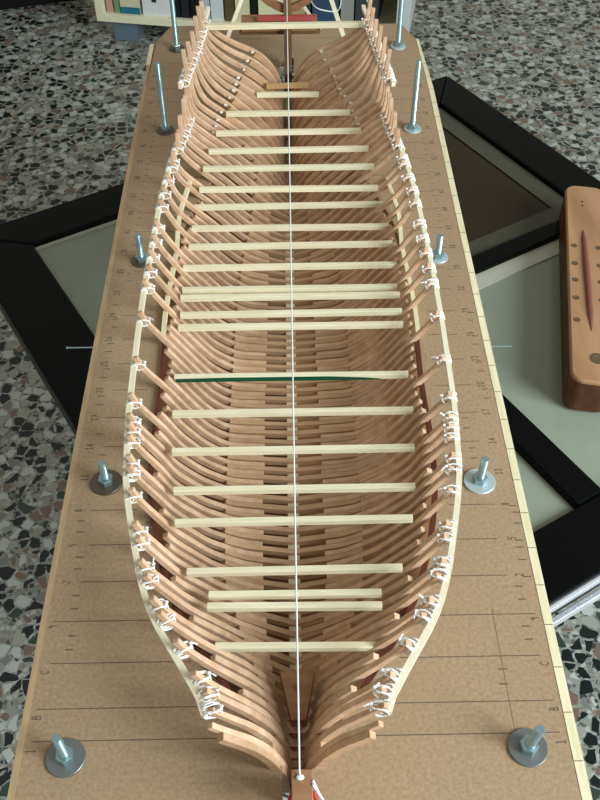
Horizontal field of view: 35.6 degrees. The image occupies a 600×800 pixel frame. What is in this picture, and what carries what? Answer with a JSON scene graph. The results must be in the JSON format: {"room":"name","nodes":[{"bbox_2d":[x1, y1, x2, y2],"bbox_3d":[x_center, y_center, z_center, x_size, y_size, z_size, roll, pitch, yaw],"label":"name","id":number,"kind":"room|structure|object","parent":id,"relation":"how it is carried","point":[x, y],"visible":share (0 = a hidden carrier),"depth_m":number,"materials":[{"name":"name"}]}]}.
{"room":"hobby workshop","nodes":[
{"label":"hobby workshop","id":0,"kind":"room"},
{"bbox_2d":[0,0,599,799],"bbox_3d":[-0.005,0.369,1.140,6.400,0.030,6.200,-1,47,-1],"label":"floor","id":1,"kind":"structure","parent":0,"point":[70,91],"depth_m":1.99,"materials":[{"name":"stone"}]},
{"bbox_2d":[0,0,72,9],"bbox_3d":[-1.296,-1.159,2.232,1.444,0.440,0.452,-13,49,-11],"label":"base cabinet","id":2,"kind":"object","parent":1,"relation":"on","point":[4,4],"visible":1,"depth_m":2.38,"materials":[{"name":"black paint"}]},
{"bbox_2d":[94,0,415,41],"bbox_3d":[-0.097,-1.046,2.140,0.735,0.414,0.250,7,48,7],"label":"bookcase","id":3,"kind":"object","parent":1,"relation":"on","point":[127,27],"visible":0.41,"depth_m":2.19,"materials":[{"name":"beige paint"}]},
{"bbox_2d":[106,0,114,12],"bbox_3d":[-0.433,-1.042,2.186,0.015,0.200,0.168,7,48,7],"label":"book","id":4,"kind":"object","parent":3,"relation":"on","point":[109,3],"visible":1,"depth_m":2.19,"materials":[{"name":"pink paper"}]},
{"bbox_2d":[113,0,120,12],"bbox_3d":[-0.416,-1.043,2.180,0.012,0.210,0.168,7,48,7],"label":"book","id":5,"kind":"object","parent":3,"relation":"on","point":[116,2],"visible":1,"depth_m":2.19,"materials":[{"name":"green paper"}]},
{"bbox_2d":[119,0,142,14],"bbox_3d":[-0.384,-1.042,2.172,0.047,0.220,0.169,7,48,7],"label":"book","id":6,"kind":"object","parent":3,"relation":"on","point":[126,6],"visible":1,"depth_m":2.19,"materials":[{"name":"paper"}]},
{"bbox_2d":[142,0,170,16],"bbox_3d":[-0.321,-1.042,2.157,0.067,0.240,0.169,7,48,7],"label":"book","id":7,"kind":"object","parent":3,"relation":"on","point":[150,7],"visible":0.81,"depth_m":2.18,"materials":[{"name":"white paper"}]},
{"bbox_2d":[174,0,181,17],"bbox_3d":[-0.274,-1.026,2.163,0.019,0.210,0.168,7,48,7],"label":"book","id":8,"kind":"object","parent":3,"relation":"on","point":[177,2],"visible":0.43,"depth_m":2.17,"materials":[{"name":"black paper"}]},
{"bbox_2d":[180,0,190,17],"bbox_3d":[-0.252,-1.030,2.153,0.019,0.230,0.168,7,48,7],"label":"book","id":9,"kind":"object","parent":3,"relation":"on","point":[185,4],"visible":0.79,"depth_m":2.17,"materials":[{"name":"black paper"}]},
{"bbox_2d":[190,0,198,18],"bbox_3d":[-0.228,-1.024,2.154,0.025,0.220,0.168,7,48,7],"label":"book","id":10,"kind":"object","parent":3,"relation":"on","point":[193,3],"visible":0.36,"depth_m":2.16,"materials":[{"name":"black paper"}]},
{"bbox_2d":[203,0,210,19],"bbox_3d":[-0.203,-1.021,2.151,0.017,0.220,0.168,7,48,7],"label":"book","id":11,"kind":"object","parent":3,"relation":"on","point":[205,2],"visible":0.36,"depth_m":2.15,"materials":[{"name":"grey paper"}]},
{"bbox_2d":[210,0,224,20],"bbox_3d":[-0.177,-1.021,2.145,0.029,0.230,0.168,7,48,7],"label":"book","id":12,"kind":"object","parent":3,"relation":"on","point":[217,6],"visible":0.86,"depth_m":2.16,"materials":[{"name":"white paper"}]},
{"bbox_2d":[224,0,234,20],"bbox_3d":[-0.149,-1.011,2.149,0.021,0.210,0.168,7,48,7],"label":"book","id":13,"kind":"object","parent":3,"relation":"on","point":[229,4],"visible":0.5,"depth_m":2.15,"materials":[{"name":"brown paper"}]},
{"bbox_2d":[235,0,250,21],"bbox_3d":[-0.118,-1.014,2.138,0.033,0.230,0.168,7,48,7],"label":"book","id":14,"kind":"object","parent":3,"relation":"on","point":[245,9],"visible":0.5,"depth_m":2.14,"materials":[{"name":"beige paper"}]},
{"bbox_2d":[251,0,258,14],"bbox_3d":[-0.092,-1.007,2.138,0.013,0.220,0.168,7,48,7],"label":"book","id":15,"kind":"object","parent":3,"relation":"on","point":[254,3],"visible":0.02,"depth_m":2.14,"materials":[{"name":"black paper"}]},
{"bbox_2d":[258,0,283,14],"bbox_3d":[-0.049,-0.998,2.137,0.065,0.210,0.168,7,48,7],"label":"book","id":16,"kind":"object","parent":3,"relation":"on","point":[263,9],"visible":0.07,"depth_m":2.13,"materials":[{"name":"beige paper"}]},
{"bbox_2d":[291,0,306,13],"bbox_3d":[0.006,-0.995,2.127,0.039,0.220,0.168,7,48,7],"label":"book","id":17,"kind":"object","parent":3,"relation":"on","point":[301,11],"visible":0.07,"depth_m":2.12,"materials":[{"name":"beige paper"}]},
{"bbox_2d":[307,2,311,13],"bbox_3d":[0.034,-0.985,2.131,0.009,0.200,0.168,7,48,7],"label":"book","id":18,"kind":"object","parent":3,"relation":"on","point":[309,6],"visible":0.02,"depth_m":2.12,"materials":[{"name":"green paper"}]},
{"bbox_2d":[312,0,340,20],"bbox_3d":[0.071,-0.990,2.115,0.059,0.230,0.168,7,48,7],"label":"book","id":19,"kind":"object","parent":3,"relation":"on","point":[321,4],"visible":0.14,"depth_m":2.12,"materials":[{"name":"blue paper"}]},
{"bbox_2d":[341,0,355,20],"bbox_3d":[0.120,-0.981,2.113,0.029,0.220,0.168,7,48,7],"label":"book","id":20,"kind":"object","parent":3,"relation":"on","point":[348,7],"visible":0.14,"depth_m":2.11,"materials":[{"name":"grey paper"}]},
{"bbox_2d":[355,0,383,21],"bbox_3d":[0.163,-0.979,2.105,0.049,0.230,0.168,7,48,7],"label":"book","id":21,"kind":"object","parent":3,"relation":"on","point":[377,4],"visible":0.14,"depth_m":2.10,"materials":[{"name":"black paper"}]},
{"bbox_2d":[0,76,599,794],"bbox_3d":[0.098,0.045,1.131,0.694,0.421,0.716,-24,52,-21],"label":"picture frame","id":22,"kind":"object","parent":1,"relation":"on","point":[511,185],"visible":0.23,"depth_m":1.00,"materials":[{"name":"black paint"}]},
{"bbox_2d":[7,24,592,799],"bbox_3d":[-0.007,-0.037,0.853,0.339,0.099,1.110,-1,47,-1],"label":"board","id":23,"kind":"object","parent":22,"relation":"on","point":[489,668],"visible":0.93,"depth_m":0.63,"materials":[{"name":"brown wood"}]},
{"bbox_2d":[45,734,85,777],"bbox_3d":[-0.139,0.208,0.551,0.024,0.040,0.024,-1,47,-1],"label":"bolt","id":24,"kind":"object","parent":23,"relation":"on","point":[65,757],"visible":1,"depth_m":0.55,"materials":[{"name":"grey metal"}]},
{"bbox_2d":[66,346,92,348],"bbox_3d":[-0.182,-0.045,0.797,0.033,0.002,0.002,-1,47,-1],"label":"pin","id":25,"kind":"object","parent":23,"relation":"attached to","point":[67,347],"visible":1,"depth_m":0.80,"materials":[{"name":"metal"}]},
{"bbox_2d":[90,460,121,495],"bbox_3d":[-0.144,0.058,0.692,0.024,0.036,0.024,-1,47,-1],"label":"bolt","id":26,"kind":"object","parent":23,"relation":"on","point":[105,482],"visible":1,"depth_m":0.69,"materials":[{"name":"metal"}]},
{"bbox_2d":[132,233,146,267],"bbox_3d":[-0.147,-0.136,0.865,0.019,0.043,0.019,-1,47,-1],"label":"bolt","id":27,"kind":"object","parent":23,"relation":"on","point":[139,261],"visible":0.91,"depth_m":0.86,"materials":[{"name":"metal"}]},
{"bbox_2d":[132,254,146,267],"bbox_3d":[-0.147,-0.130,0.872,0.019,0.002,0.019,3,48,3],"label":"washer","id":28,"kind":"object","parent":27,"relation":"in","point":[139,261],"depth_m":0.87,"materials":[{"name":"metal"}]},
{"bbox_2d":[154,62,173,135],"bbox_3d":[-0.147,-0.317,1.000,0.019,0.091,0.019,-1,47,-1],"label":"bolt","id":29,"kind":"object","parent":23,"relation":"on","point":[165,129],"visible":0.98,"depth_m":1.00,"materials":[{"name":"metal"}]},
{"bbox_2d":[157,126,173,135],"bbox_3d":[-0.147,-0.295,1.024,0.019,0.002,0.019,3,48,3],"label":"washer","id":30,"kind":"object","parent":29,"relation":"in","point":[162,130],"depth_m":1.02,"materials":[{"name":"metal"}]},
{"bbox_2d":[169,0,184,52],"bbox_3d":[-0.151,-0.455,1.125,0.019,0.092,0.019,-1,47,-1],"label":"bolt","id":31,"kind":"object","parent":23,"relation":"on","point":[176,47],"visible":0.98,"depth_m":1.13,"materials":[{"name":"metal"}]},
{"bbox_2d":[169,45,184,52],"bbox_3d":[-0.151,-0.432,1.149,0.019,0.002,0.019,-5,48,-4],"label":"washer","id":32,"kind":"object","parent":31,"relation":"in","point":[174,48],"depth_m":1.14,"materials":[{"name":"metal"}]},
{"bbox_2d":[122,0,461,799],"bbox_3d":[-0.009,-0.098,0.819,0.258,0.224,0.899,-1,47,-1],"label":"model","id":33,"kind":"object","parent":23,"relation":"on","point":[242,655],"visible":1,"depth_m":0.78},
{"bbox_2d":[286,0,303,780],"bbox_3d":[-0.008,-0.141,0.792,0.005,0.040,0.901,-1,47,-1],"label":"string","id":34,"kind":"object","parent":33,"relation":"attached to","point":[300,776],"visible":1,"depth_m":0.63,"materials":[{"name":"white fabric"}]},
{"bbox_2d":[311,0,367,11],"bbox_3d":[0.048,-0.452,1.069,0.107,0.044,0.050,25,52,22],"label":"cord","id":35,"kind":"object","parent":33,"relation":"hanging from","point":[340,0],"visible":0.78,"depth_m":1.10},
{"bbox_2d":[390,0,405,49],"bbox_3d":[0.121,-0.459,1.127,0.019,0.092,0.019,-1,47,-1],"label":"bolt","id":36,"kind":"object","parent":23,"relation":"on","point":[398,44],"visible":0.96,"depth_m":1.14,"materials":[{"name":"metal"}]},
{"bbox_2d":[390,42,405,49],"bbox_3d":[0.121,-0.436,1.152,0.019,0.002,0.019,3,48,3],"label":"washer","id":37,"kind":"object","parent":36,"relation":"in","point":[395,45],"depth_m":1.15,"materials":[{"name":"metal"}]},
{"bbox_2d":[404,59,421,133],"bbox_3d":[0.123,-0.320,1.000,0.019,0.092,0.019,-1,47,-1],"label":"bolt","id":38,"kind":"object","parent":23,"relation":"on","point":[412,127],"visible":0.99,"depth_m":1.00,"materials":[{"name":"metal"}]},
{"bbox_2d":[404,124,420,133],"bbox_3d":[0.123,-0.297,1.024,0.019,0.002,0.019,-5,48,-4],"label":"washer","id":39,"kind":"object","parent":38,"relation":"in","point":[409,128],"depth_m":1.02,"materials":[{"name":"metal"}]},
{"bbox_2d":[432,234,447,263],"bbox_3d":[0.129,-0.138,0.869,0.019,0.038,0.019,-1,47,-1],"label":"bolt","id":40,"kind":"object","parent":23,"relation":"on","point":[439,256],"visible":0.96,"depth_m":0.87,"materials":[{"name":"metal"}]},
{"bbox_2d":[432,251,447,263],"bbox_3d":[0.129,-0.134,0.874,0.019,0.002,0.019,-13,49,-12],"label":"washer","id":41,"kind":"object","parent":40,"relation":"in","point":[439,257],"depth_m":0.87,"materials":[{"name":"metal"}]},
{"bbox_2d":[463,456,495,494],"bbox_3d":[0.133,0.056,0.690,0.024,0.039,0.024,-1,47,-1],"label":"bolt","id":42,"kind":"object","parent":23,"relation":"on","point":[480,481],"visible":1,"depth_m":0.69,"materials":[{"name":"metal"}]},
{"bbox_2d":[463,468,495,494],"bbox_3d":[0.134,0.060,0.695,0.024,0.002,0.024,-5,48,-4],"label":"washer","id":43,"kind":"object","parent":42,"relation":"in","point":[476,482],"depth_m":0.69,"materials":[{"name":"metal"}]},
{"bbox_2d":[508,725,547,767],"bbox_3d":[0.136,0.204,0.555,0.024,0.038,0.024,-1,47,-1],"label":"bolt","id":44,"kind":"object","parent":23,"relation":"on","point":[528,747],"visible":1,"depth_m":0.56,"materials":[{"name":"grey metal"}]},
{"bbox_2d":[559,186,599,411],"bbox_3d":[0.296,-0.117,0.972,0.043,0.046,0.313,7,48,7],"label":"block","id":45,"kind":"object","parent":22,"relation":"on","point":[579,217],"visible":1,"depth_m":0.94,"materials":[{"name":"brown wood"}]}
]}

